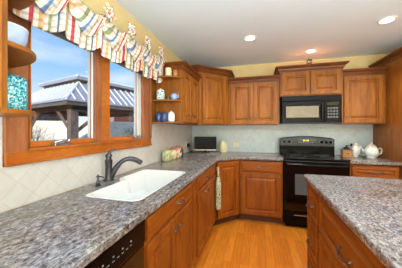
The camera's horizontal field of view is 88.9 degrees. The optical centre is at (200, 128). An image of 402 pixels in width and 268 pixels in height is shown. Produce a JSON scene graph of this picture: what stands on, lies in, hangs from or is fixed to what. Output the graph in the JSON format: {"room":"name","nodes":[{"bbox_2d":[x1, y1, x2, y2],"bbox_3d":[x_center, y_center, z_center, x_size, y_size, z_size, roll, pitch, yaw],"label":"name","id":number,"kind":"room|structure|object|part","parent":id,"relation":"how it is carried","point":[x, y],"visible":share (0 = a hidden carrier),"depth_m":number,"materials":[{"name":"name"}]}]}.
{"room":"kitchen","nodes":[
{"label":"kitchen","id":0,"kind":"room"},
{"bbox_2d":[0,0,181,213],"bbox_3d":[-1.095,0.162,0.525,0.060,2.488,6.700,0,0,16],"label":"wall","id":1,"kind":"structure","parent":0,"point":[122,16],"depth_m":1.88,"materials":[{"name":"yellow paint"}]},
{"bbox_2d":[0,0,36,117],"bbox_3d":[-0.880,-0.404,0.458,0.390,0.700,1.000,0,0,16],"label":"upper cabinet","id":2,"kind":"object","parent":1,"relation":"attached to","point":[12,55],"visible":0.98,"depth_m":0.73,"materials":[{"name":"brown wood"}]},
{"bbox_3d":[-0.716,-0.367,0.506,0.020,0.598,0.370,0,0,16],"label":"door","id":3,"kind":"part","parent":2,"relation":"part of","materials":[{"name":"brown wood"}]},
{"bbox_2d":[8,74,27,109],"bbox_3d":[-0.798,-0.147,0.846,0.128,0.150,0.128,0,0,16],"label":"canister","id":4,"kind":"object","parent":2,"relation":"on","point":[17,85],"visible":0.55,"depth_m":0.82,"materials":[{"name":"teal ceramic"}]},
{"bbox_3d":[-0.798,-0.213,0.846,0.124,0.019,0.124,0,0,16],"label":"lid","id":5,"kind":"part","parent":4,"relation":"part of","materials":[{"name":"teal ceramic"}]},
{"bbox_2d":[8,21,28,46],"bbox_3d":[-0.804,-0.364,0.844,0.147,0.109,0.147,0,0,16],"label":"bowl","id":6,"kind":"object","parent":2,"relation":"on","point":[18,34],"visible":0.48,"depth_m":0.83,"materials":[{"name":"white ceramic"}]},
{"bbox_2d":[0,108,36,117],"bbox_3d":[-0.802,-0.063,0.852,0.330,0.018,0.200,0,0,16],"label":"shelf","id":7,"kind":"object","parent":2,"relation":"attached to","point":[7,112],"depth_m":0.77,"materials":[{"name":"brown wood"}]},
{"bbox_2d":[8,0,34,12],"bbox_3d":[-0.802,-0.565,0.852,0.330,0.018,0.200,0,0,16],"label":"shelf","id":8,"kind":"object","parent":2,"relation":"attached to","point":[16,4],"depth_m":0.92,"materials":[{"name":"brown wood"}]},
{"bbox_2d":[8,40,36,67],"bbox_3d":[-0.802,-0.300,0.852,0.330,0.018,0.200,0,0,16],"label":"shelf","id":9,"kind":"object","parent":2,"relation":"attached to","point":[18,55],"depth_m":0.82,"materials":[{"name":"brown wood"}]},
{"bbox_2d":[2,12,151,166],"bbox_3d":[-0.768,-0.296,1.628,0.098,0.955,1.366,0,0,16],"label":"window","id":10,"kind":"structure","parent":1,"relation":"in","point":[18,148],"depth_m":1.51,"materials":[{"name":"brown wood"}]},
{"bbox_3d":[-0.925,-0.296,1.019,0.033,0.955,0.108,0,0,16],"label":"casing","id":11,"kind":"part","parent":10,"relation":"part of","materials":[{"name":"brown wood"}]},
{"bbox_3d":[-0.868,-0.247,1.303,0.049,0.693,0.443,0,0,16],"label":"sash","id":12,"kind":"part","parent":10,"relation":"part of","materials":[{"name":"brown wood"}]},
{"bbox_3d":[-0.775,0.108,1.608,0.094,0.016,1.107,0,0,16],"label":"sill","id":13,"kind":"part","parent":10,"relation":"part of","materials":[{"name":"brown wood"}]},
{"bbox_3d":[-0.720,-0.247,1.836,0.049,0.693,0.516,0,0,16],"label":"sash","id":14,"kind":"part","parent":10,"relation":"part of","materials":[{"name":"brown wood"}]},
{"bbox_3d":[-0.586,-0.296,2.208,0.047,0.955,0.151,0,0,16],"label":"casing","id":15,"kind":"part","parent":10,"relation":"part of","materials":[{"name":"brown wood"}]},
{"bbox_2d":[12,0,165,82],"bbox_3d":[-0.667,-0.706,1.639,0.157,0.388,1.558,0,0,16],"label":"valance","id":16,"kind":"object","parent":1,"relation":"attached to","point":[91,31],"visible":1,"depth_m":1.38,"materials":[{"name":"fabric"}]},
{"bbox_2d":[0,117,191,212],"bbox_3d":[-0.728,0.149,1.717,0.008,0.486,4.192,0,0,16],"label":"backsplash","id":17,"kind":"structure","parent":1,"relation":"attached to","point":[20,185],"depth_m":1.30,"materials":[{"name":"tile"}]},
{"bbox_2d":[152,61,201,123],"bbox_3d":[-0.280,-0.407,2.611,0.390,0.693,0.800,0,0,16],"label":"upper cabinet","id":18,"kind":"object","parent":1,"relation":"attached to","point":[185,108],"visible":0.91,"depth_m":2.38,"materials":[{"name":"brown wood"}]},
{"bbox_3d":[-0.548,-0.371,2.353,0.012,0.616,0.142,0,0,16],"label":"panel","id":19,"kind":"part","parent":18,"relation":"part of","materials":[{"name":"brown wood"}]},
{"bbox_2d":[156,111,161,121],"bbox_3d":[-0.482,-0.141,2.337,0.070,0.122,0.070,0,0,16],"label":"jar","id":20,"kind":"object","parent":18,"relation":"on","point":[158,114],"visible":0.97,"depth_m":2.31,"materials":[{"name":"blue ceramic"}]},
{"bbox_2d":[156,88,164,98],"bbox_3d":[-0.458,-0.393,2.325,0.096,0.136,0.096,0,0,16],"label":"ceramic canister","id":21,"kind":"object","parent":18,"relation":"on","point":[160,93],"visible":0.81,"depth_m":2.29,"materials":[{"name":"white ceramic"}]},
{"bbox_2d":[161,111,167,121],"bbox_3d":[-0.412,-0.141,2.318,0.070,0.122,0.070,0,0,16],"label":"jar","id":22,"kind":"object","parent":18,"relation":"on","point":[164,117],"visible":1,"depth_m":2.29,"materials":[{"name":"blue ceramic"}]},
{"bbox_2d":[152,75,181,79],"bbox_3d":[-0.396,-0.578,2.306,0.330,0.018,0.150,0,0,16],"label":"shelf","id":23,"kind":"object","parent":18,"relation":"attached to","point":[165,77],"depth_m":2.27,"materials":[{"name":"brown wood"}]},
{"bbox_2d":[152,99,181,102],"bbox_3d":[-0.396,-0.315,2.306,0.330,0.018,0.150,0,0,16],"label":"shelf","id":24,"kind":"object","parent":18,"relation":"attached to","point":[153,100],"depth_m":2.30,"materials":[{"name":"brown wood"}]},
{"bbox_2d":[152,122,181,123],"bbox_3d":[-0.396,-0.070,2.306,0.330,0.018,0.150,0,0,16],"label":"shelf","id":25,"kind":"object","parent":18,"relation":"attached to","point":[152,122],"depth_m":2.28,"materials":[{"name":"brown wood"}]},
{"bbox_2d":[165,67,171,74],"bbox_3d":[-0.367,-0.638,2.309,0.076,0.101,0.076,0,0,16],"label":"ceramic canister","id":26,"kind":"object","parent":18,"relation":"on","point":[168,71],"visible":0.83,"depth_m":2.28,"materials":[{"name":"beige ceramic"}]},
{"bbox_2d":[168,111,174,121],"bbox_3d":[-0.334,-0.143,2.304,0.080,0.126,0.080,0,0,16],"label":"ceramic jar","id":27,"kind":"object","parent":18,"relation":"on","point":[171,116],"visible":1,"depth_m":2.27,"materials":[{"name":"white ceramic"}]},
{"bbox_2d":[170,93,178,98],"bbox_3d":[-0.301,-0.358,2.297,0.083,0.067,0.083,0,0,-29],"label":"cup","id":28,"kind":"object","parent":18,"relation":"on","point":[173,95],"visible":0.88,"depth_m":2.27,"materials":[{"name":"blue ceramic"}]},
{"bbox_2d":[173,69,177,75],"bbox_3d":[-0.288,-0.627,2.296,0.054,0.078,0.054,0,0,16],"label":"ceramic canister","id":29,"kind":"object","parent":18,"relation":"on","point":[175,71],"visible":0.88,"depth_m":2.27,"materials":[{"name":"orange ceramic"}]},
{"bbox_3d":[-0.268,-0.711,2.655,0.390,0.087,0.710,0,0,16],"label":"crown moulding","id":30,"kind":"part","parent":18,"relation":"part of","materials":[{"name":"brown wood"}]},
{"bbox_3d":[-0.162,-0.373,2.492,0.020,0.586,0.310,0,0,16],"label":"door","id":31,"kind":"part","parent":18,"relation":"part of","materials":[{"name":"brown wood"}]},
{"bbox_3d":[-0.077,-0.373,2.797,0.020,0.586,0.310,0,0,16],"label":"door","id":32,"kind":"part","parent":18,"relation":"part of","materials":[{"name":"brown wood"}]},
{"bbox_2d":[192,218,307,267],"bbox_3d":[0.984,1.356,0.050,4.200,0.100,6.500,0,0,16],"label":"floor","id":33,"kind":"structure","parent":0,"point":[237,243],"depth_m":2.27,"materials":[{"name":"brown wood"}]},
{"bbox_2d":[84,219,144,267],"bbox_3d":[-0.645,0.872,0.804,0.614,0.868,0.594,0,0,16],"label":"dishwasher","id":34,"kind":"object","parent":33,"relation":"on","point":[128,251],"visible":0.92,"depth_m":0.86,"materials":[{"name":"black plastic"}]},
{"bbox_3d":[-0.379,0.876,0.730,0.044,0.630,0.594,0,0,16],"label":"door","id":35,"kind":"part","parent":34,"relation":"part of","materials":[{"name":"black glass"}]},
{"bbox_2d":[144,179,195,267],"bbox_3d":[-0.431,0.870,1.526,0.654,0.872,0.896,0,0,16],"label":"base cabinet","id":36,"kind":"object","parent":33,"relation":"on","point":[170,230],"visible":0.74,"depth_m":1.34,"materials":[{"name":"brown wood"}]},
{"bbox_3d":[-0.228,0.892,1.209,0.020,0.597,0.354,0,0,16],"label":"door","id":37,"kind":"part","parent":36,"relation":"part of","materials":[{"name":"brown wood"}]},
{"bbox_3d":[-0.179,0.513,1.383,0.020,0.114,0.716,0,0,16],"label":"drawer","id":38,"kind":"part","parent":36,"relation":"part of","materials":[{"name":"brown wood"}]},
{"bbox_3d":[-0.131,0.892,1.556,0.020,0.597,0.356,0,0,16],"label":"door","id":39,"kind":"part","parent":36,"relation":"part of","materials":[{"name":"brown wood"}]},
{"bbox_2d":[196,164,216,257],"bbox_3d":[-0.197,0.870,2.361,0.657,0.872,0.838,0,0,16],"label":"base cabinet","id":40,"kind":"object","parent":33,"relation":"on","point":[205,183],"visible":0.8,"depth_m":2.13,"materials":[{"name":"brown wood"}]},
{"bbox_3d":[0.043,0.892,2.180,0.020,0.597,0.580,0,0,16],"label":"door","id":41,"kind":"part","parent":40,"relation":"part of","materials":[{"name":"brown wood"}]},
{"bbox_3d":[0.073,0.513,2.285,0.020,0.114,0.798,0,0,16],"label":"drawer","id":42,"kind":"part","parent":40,"relation":"part of","materials":[{"name":"brown wood"}]},
{"bbox_3d":[0.152,0.892,2.570,0.020,0.597,0.208,0,0,16],"label":"door","id":43,"kind":"part","parent":40,"relation":"part of","materials":[{"name":"brown wood"}]},
{"bbox_2d":[215,167,220,209],"bbox_3d":[0.222,0.750,2.627,0.075,0.533,0.114,0,0,16],"label":"hand towel","id":44,"kind":"object","parent":40,"relation":"hanging from","point":[218,181],"visible":1,"depth_m":2.59,"materials":[{"name":"fabric"}]},
{"bbox_2d":[213,160,239,225],"bbox_3d":[0.155,0.870,3.167,0.888,0.872,0.899,0,0,16],"label":"base cabinet","id":45,"kind":"object","parent":33,"relation":"on","point":[229,171],"visible":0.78,"depth_m":2.79,"materials":[{"name":"brown wood"}]},
{"bbox_2d":[0,150,282,267],"bbox_3d":[0.018,0.412,1.611,1.477,0.040,3.990,0,0,16],"label":"countertop","id":46,"kind":"structure","parent":45,"relation":"on","point":[70,229],"depth_m":0.90,"materials":[{"name":"stone"}]},
{"bbox_2d":[95,174,103,186],"bbox_3d":[-0.699,0.353,1.407,0.060,0.078,0.039,0,0,16],"label":"soap dispenser","id":47,"kind":"object","parent":46,"relation":"on","point":[97,176],"visible":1,"depth_m":1.40,"materials":[{"name":"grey metal"}]},
{"bbox_2d":[103,148,142,181],"bbox_3d":[-0.603,0.270,1.597,0.288,0.244,0.075,0,0,-22],"label":"faucet","id":48,"kind":"object","parent":46,"relation":"on","point":[110,172],"visible":1,"depth_m":1.55,"materials":[{"name":"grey metal"}]},
{"bbox_3d":[-0.586,0.298,1.601,0.254,0.164,0.049,0,0,-24],"label":"spout","id":49,"kind":"part","parent":48,"relation":"part of","materials":[{"name":"grey metal"}]},
{"bbox_2d":[86,169,185,200],"bbox_3d":[-0.445,0.493,1.543,0.446,0.205,0.810,0,0,16],"label":"sink","id":50,"kind":"object","parent":46,"relation":"in","point":[136,186],"visible":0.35,"depth_m":1.76,"materials":[{"name":"white ceramic"}]},
{"bbox_2d":[162,148,171,161],"bbox_3d":[-0.417,0.312,2.501,0.127,0.160,0.118,0,0,16],"label":"ceramic jar","id":51,"kind":"object","parent":46,"relation":"on","point":[166,154],"visible":1,"depth_m":2.45,"materials":[{"name":"green ceramic"}]},
{"bbox_2d":[169,147,176,159],"bbox_3d":[-0.374,0.311,2.655,0.119,0.162,0.110,0,0,16],"label":"ceramic jar","id":52,"kind":"object","parent":46,"relation":"on","point":[173,150],"visible":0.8,"depth_m":2.62,"materials":[{"name":"yellow ceramic"}]},
{"bbox_2d":[173,146,179,157],"bbox_3d":[-0.337,0.309,2.790,0.115,0.165,0.106,0,0,16],"label":"ceramic jar","id":53,"kind":"object","parent":46,"relation":"on","point":[176,147],"visible":0.7,"depth_m":2.75,"materials":[{"name":"ceramic"}]},
{"bbox_2d":[178,145,183,156],"bbox_3d":[-0.302,0.309,2.915,0.112,0.165,0.104,0,0,16],"label":"ceramic jar","id":54,"kind":"object","parent":46,"relation":"on","point":[179,146],"visible":0.67,"depth_m":2.88,"materials":[{"name":"white ceramic"}]},
{"bbox_2d":[194,137,215,152],"bbox_3d":[0.074,0.261,3.453,0.370,0.262,0.150,0,0,-2],"label":"television","id":55,"kind":"object","parent":46,"relation":"on","point":[200,143],"visible":0.99,"depth_m":3.42,"materials":[{"name":"grey plastic"}]},
{"bbox_2d":[219,139,227,151],"bbox_3d":[0.377,0.279,3.458,0.148,0.226,0.148,0,0,16],"label":"cookie jar","id":56,"kind":"object","parent":46,"relation":"on","point":[223,146],"visible":0.99,"depth_m":3.40,"materials":[{"name":"beige ceramic"}]},
{"bbox_2d":[240,160,282,223],"bbox_3d":[0.897,0.870,3.094,0.574,0.872,0.654,0,0,16],"label":"base cabinet","id":57,"kind":"object","parent":33,"relation":"on","point":[261,181],"visible":0.99,"depth_m":2.82,"materials":[{"name":"brown wood"}]},
{"bbox_3d":[0.822,0.525,2.823,0.530,0.138,0.020,0,0,16],"label":"drawer","id":58,"kind":"part","parent":57,"relation":"part of","materials":[{"name":"brown wood"}]},
{"bbox_3d":[0.822,0.901,2.823,0.530,0.574,0.020,0,0,16],"label":"door","id":59,"kind":"part","parent":57,"relation":"part of","materials":[{"name":"brown wood"}]},
{"bbox_2d":[279,136,350,227],"bbox_3d":[1.538,0.710,2.877,0.764,1.193,0.695,0,0,16],"label":"range","id":60,"kind":"object","parent":33,"relation":"on","point":[301,155],"visible":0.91,"depth_m":2.69,"materials":[{"name":"black metal"}]},
{"bbox_3d":[1.467,1.165,2.626,0.754,0.173,0.033,0,0,16],"label":"storage drawer","id":61,"kind":"part","parent":60,"relation":"part of","materials":[{"name":"black metal"}]},
{"bbox_3d":[1.607,0.192,3.126,0.750,0.138,0.006,0,0,16],"label":"control panel","id":62,"kind":"part","parent":60,"relation":"part of","materials":[{"name":"silver metal"}]},
{"bbox_2d":[279,153,350,161],"bbox_3d":[1.546,0.392,2.906,0.764,0.024,0.635,0,0,16],"label":"cooktop","id":63,"kind":"object","parent":60,"relation":"in","point":[287,157],"depth_m":2.71,"materials":[{"name":"black glass"}]},
{"bbox_3d":[1.467,0.744,2.623,0.754,0.655,0.038,0,0,16],"label":"oven door","id":64,"kind":"part","parent":60,"relation":"part of","materials":[{"name":"black glass"}]},
{"bbox_3d":[1.453,0.461,2.574,0.686,0.023,0.065,0,0,16],"label":"handle","id":65,"kind":"part","parent":60,"relation":"part of","materials":[{"name":"black metal"}]},
{"bbox_2d":[306,182,385,267],"bbox_3d":[1.075,0.870,0.351,1.156,0.872,2.600,0,0,16],"label":"kitchen island","id":66,"kind":"object","parent":33,"relation":"on","point":[331,243],"visible":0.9,"depth_m":1.19,"materials":[{"name":"brown wood"}]},
{"bbox_3d":[0.868,1.096,1.591,0.020,0.196,0.290,0,0,16],"label":"drawer","id":67,"kind":"part","parent":66,"relation":"part of","materials":[{"name":"brown wood"}]},
{"bbox_3d":[0.868,0.579,1.591,0.020,0.255,0.290,0,0,16],"label":"drawer","id":68,"kind":"part","parent":66,"relation":"part of","materials":[{"name":"brown wood"}]},
{"bbox_3d":[0.868,0.852,1.591,0.020,0.272,0.290,0,0,16],"label":"drawer","id":69,"kind":"part","parent":66,"relation":"part of","materials":[{"name":"brown wood"}]},
{"bbox_3d":[0.755,0.949,1.184,0.020,0.490,0.455,0,0,16],"label":"door","id":70,"kind":"part","parent":66,"relation":"part of","materials":[{"name":"brown wood"}]},
{"bbox_3d":[0.666,0.595,0.968,0.038,0.030,0.145,0,0,16],"label":"handle","id":71,"kind":"part","parent":66,"relation":"part of","materials":[{"name":"grey metal"}]},
{"bbox_2d":[304,174,401,267],"bbox_3d":[1.128,0.412,0.336,1.235,0.040,2.670,0,0,16],"label":"island countertop","id":72,"kind":"structure","parent":66,"relation":"on","point":[371,208],"depth_m":1.03,"materials":[{"name":"stone"}]},
{"bbox_2d":[350,164,399,178],"bbox_3d":[2.168,0.870,2.739,0.512,0.872,0.654,0,0,16],"label":"base cabinet","id":73,"kind":"object","parent":33,"relation":"on","point":[356,170],"visible":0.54,"depth_m":2.47,"materials":[{"name":"brown wood"}]},
{"bbox_2d":[337,155,401,165],"bbox_3d":[2.169,0.412,2.752,0.518,0.040,0.638,0,0,16],"label":"countertop","id":74,"kind":"structure","parent":73,"relation":"on","point":[354,160],"depth_m":2.49,"materials":[{"name":"stone"}]},
{"bbox_2d":[340,143,353,156],"bbox_3d":[2.046,0.297,2.877,0.135,0.190,0.128,0,0,16],"label":"coffee grinder","id":75,"kind":"object","parent":74,"relation":"on","point":[346,151],"visible":1,"depth_m":2.84,"materials":[{"name":"brown wood"}]},
{"bbox_3d":[2.032,0.344,2.833,0.084,0.053,0.004,0,0,16],"label":"drawer","id":76,"kind":"part","parent":75,"relation":"part of","materials":[{"name":"brown wood"}]},
{"bbox_2d":[350,141,360,156],"bbox_3d":[2.176,0.284,2.881,0.104,0.215,0.161,0,0,-33],"label":"teapot","id":77,"kind":"object","parent":74,"relation":"on","point":[355,147],"visible":0.94,"depth_m":2.85,"materials":[{"name":"white ceramic"}]},
{"bbox_2d":[361,143,382,157],"bbox_3d":[2.299,0.290,2.771,0.230,0.204,0.170,0,0,38],"label":"teapot","id":78,"kind":"object","parent":74,"relation":"on","point":[371,151],"visible":0.98,"depth_m":2.72,"materials":[{"name":"white ceramic"}]},
{"bbox_2d":[368,47,401,178],"bbox_3d":[2.675,0.193,2.545,0.680,2.227,0.760,0,0,16],"label":"pantry cabinet","id":79,"kind":"object","parent":33,"relation":"on","point":[387,137],"visible":0.43,"depth_m":2.55,"materials":[{"name":"brown wood"}]},
{"bbox_3d":[2.675,-0.877,2.545,0.680,0.087,0.760,0,0,16],"label":"crown moulding","id":80,"kind":"part","parent":79,"relation":"part of","materials":[{"name":"brown wood"}]},
{"bbox_2d":[115,0,401,67],"bbox_3d":[0.984,-1.142,0.050,4.600,0.120,6.900,0,0,16],"label":"ceiling","id":81,"kind":"structure","parent":0,"point":[211,33],"depth_m":2.21,"materials":[{"name":"paint"}]},
{"bbox_2d":[243,35,256,40],"bbox_3d":[0.583,-1.077,2.441,0.160,0.007,0.160,0,0,16],"label":"recessed light","id":82,"kind":"object","parent":81,"relation":"in","point":[249,37],"visible":1,"depth_m":2.44,"materials":[{"name":"white plastic"}]},
{"bbox_2d":[305,49,316,53],"bbox_3d":[1.528,-1.077,2.848,0.160,0.007,0.160,0,0,16],"label":"recessed light","id":83,"kind":"object","parent":81,"relation":"in","point":[309,50],"visible":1,"depth_m":2.85,"materials":[{"name":"white plastic"}]},
{"bbox_2d":[376,16,397,24],"bbox_3d":[1.848,-1.077,2.037,0.160,0.007,0.160,0,0,16],"label":"recessed light","id":84,"kind":"object","parent":81,"relation":"in","point":[389,19],"visible":1,"depth_m":2.04,"materials":[{"name":"white plastic"}]},
{"bbox_2d":[196,53,389,155],"bbox_3d":[1.883,0.162,3.276,4.600,2.488,0.200,0,0,16],"label":"wall","id":85,"kind":"structure","parent":0,"point":[356,62],"depth_m":3.29,"materials":[{"name":"yellow paint"}]},
{"bbox_2d":[177,65,234,125],"bbox_3d":[0.104,-0.484,3.264,0.777,0.850,0.777,0,0,16],"label":"upper cabinet","id":86,"kind":"object","parent":85,"relation":"attached to","point":[214,82],"visible":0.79,"depth_m":3.07,"materials":[{"name":"brown wood"}]},
{"bbox_3d":[0.155,-0.866,3.174,1.099,0.087,0.293,0,0,-29],"label":"crown moulding","id":87,"kind":"part","parent":86,"relation":"part of","materials":[{"name":"brown wood"}]},
{"bbox_3d":[0.203,-0.447,3.090,0.429,0.740,0.020,0,0,-29],"label":"door","id":88,"kind":"part","parent":86,"relation":"part of","materials":[{"name":"brown wood"}]},
{"bbox_2d":[233,141,238,147],"bbox_3d":[0.601,0.276,3.517,0.116,0.116,0.008,0,0,16],"label":"wall outlet","id":89,"kind":"object","parent":85,"relation":"attached to","point":[235,144],"visible":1,"depth_m":3.52,"materials":[{"name":"white plastic"}]},
{"bbox_2d":[228,75,279,124],"bbox_3d":[0.836,-0.422,3.262,0.746,0.727,0.389,0,0,16],"label":"upper cabinet","id":90,"kind":"object","parent":85,"relation":"attached to","point":[254,100],"visible":1,"depth_m":3.11,"materials":[{"name":"brown wood"}]},
{"bbox_3d":[0.630,-0.386,3.169,0.339,0.625,0.020,0,0,16],"label":"door","id":91,"kind":"part","parent":90,"relation":"part of","materials":[{"name":"brown wood"}]},
{"bbox_3d":[0.792,-0.743,3.103,0.746,0.087,0.060,0,0,16],"label":"crown moulding","id":92,"kind":"part","parent":90,"relation":"part of","materials":[{"name":"brown wood"}]},
{"bbox_3d":[0.963,-0.386,3.076,0.341,0.625,0.020,0,0,16],"label":"door","id":93,"kind":"part","parent":90,"relation":"part of","materials":[{"name":"brown wood"}]},
{"bbox_2d":[192,124,372,154],"bbox_3d":[1.170,0.129,3.367,2.777,0.526,0.008,0,0,16],"label":"backsplash","id":94,"kind":"structure","parent":85,"relation":"attached to","point":[251,138],"depth_m":3.36,"materials":[{"name":"tile"}]},
{"bbox_2d":[274,61,349,99],"bbox_3d":[1.577,-0.684,3.035,0.920,0.430,0.430,0,0,16],"label":"upper cabinet","id":95,"kind":"object","parent":85,"relation":"attached to","point":[326,78],"visible":0.93,"depth_m":2.86,"materials":[{"name":"brown wood"}]},
{"bbox_3d":[1.349,-0.647,2.927,0.377,0.328,0.020,0,0,16],"label":"door","id":96,"kind":"part","parent":95,"relation":"part of","materials":[{"name":"brown wood"}]},
{"bbox_2d":[279,95,340,123],"bbox_3d":[1.572,-0.268,3.026,0.742,0.388,0.447,0,0,16],"label":"microwave","id":97,"kind":"object","parent":95,"relation":"attached to","point":[317,109],"visible":1,"depth_m":2.85,"materials":[{"name":"black plastic"}]},
{"bbox_3d":[1.432,-0.241,2.891,0.545,0.294,0.024,0,0,16],"label":"door","id":98,"kind":"part","parent":97,"relation":"part of","materials":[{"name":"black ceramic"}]},
{"bbox_3d":[1.527,-0.083,2.867,0.742,0.018,0.019,0,0,16],"label":"trim","id":99,"kind":"part","parent":97,"relation":"part of","materials":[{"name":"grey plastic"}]},
{"bbox_3d":[1.791,-0.241,2.791,0.193,0.294,0.022,0,0,16],"label":"keypad panel","id":100,"kind":"part","parent":97,"relation":"part of","materials":[{"name":"black plastic"}]},
{"bbox_3d":[1.577,-0.856,3.035,0.920,0.087,0.430,0,0,16],"label":"crown moulding","id":101,"kind":"part","parent":95,"relation":"part of","materials":[{"name":"brown wood"}]},
{"bbox_3d":[1.717,-0.647,2.824,0.377,0.328,0.020,0,0,16],"label":"door","id":102,"kind":"part","parent":95,"relation":"part of","materials":[{"name":"brown wood"}]},
{"bbox_2d":[338,66,388,123],"bbox_3d":[2.212,-0.432,2.878,0.504,0.733,0.389,0,0,16],"label":"upper cabinet","id":103,"kind":"object","parent":85,"relation":"attached to","point":[363,98],"visible":0.92,"depth_m":2.73,"materials":[{"name":"brown wood"}]},
{"bbox_3d":[2.170,-0.396,2.740,0.452,0.631,0.020,0,0,16],"label":"door","id":104,"kind":"part","parent":103,"relation":"part of","materials":[{"name":"brown wood"}]},
{"bbox_3d":[2.168,-0.755,2.719,0.504,0.087,0.060,0,0,16],"label":"crown moulding","id":105,"kind":"part","parent":103,"relation":"part of","materials":[{"name":"brown wood"}]},
{"label":"outside","id":106,"kind":"structure","parent":0,"visible":0},
{"bbox_3d":[-24.458,1.706,28.688,59.800,0.100,85.000,0,0,16],"label":"ground","id":107,"kind":"structure","parent":106,"visible":0},
{"bbox_2d":[32,127,48,140],"bbox_3d":[-10.162,0.684,12.351,1.732,1.963,2.284,0,0,-44],"label":"bare shrub","id":108,"kind":"object","parent":107,"relation":"on","point":[39,132],"visible":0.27,"depth_m":12.39,"materials":[{"name":"beige plant"}]},
{"bbox_2d":[32,114,66,120],"bbox_3d":[-12.929,0.008,16.015,5.744,3.265,2.994,0,0,-17],"label":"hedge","id":109,"kind":"object","parent":107,"relation":"on","point":[42,117],"visible":0.12,"depth_m":15.61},
{"bbox_2d":[31,74,133,138],"bbox_3d":[-5.901,-0.416,11.117,5.265,4.145,5.265,0,0,30],"label":"gazebo","id":110,"kind":"object","parent":107,"relation":"on","point":[67,96],"visible":0.53,"depth_m":9.03,"materials":[{"name":"metal"}]},
{"bbox_3d":[-5.156,0.441,8.242,0.300,2.430,0.300,0,0,30],"label":"post","id":111,"kind":"part","parent":110,"relation":"part of","materials":[{"name":"brown wood"}]},
{"bbox_2d":[32,121,133,140],"bbox_3d":[-8.084,0.556,15.037,30.000,2.200,0.400,0,0,-25],"label":"wall","id":112,"kind":"structure","parent":107,"relation":"on","point":[56,130],"depth_m":14.13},
{"bbox_2d":[114,116,133,121],"bbox_3d":[-6.624,-0.344,19.357,3.300,4.000,2.400,0,0,-25],"label":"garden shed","id":113,"kind":"object","parent":107,"relation":"on","point":[128,118],"visible":0.02,"depth_m":18.18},
{"bbox_2d":[121,126,133,135],"bbox_3d":[-4.580,0.728,14.157,1.604,1.875,1.958,0,0,-36],"label":"bare shrub","id":114,"kind":"object","parent":107,"relation":"on","point":[133,126],"visible":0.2,"depth_m":14.08,"materials":[{"name":"grey plant"}]}
]}

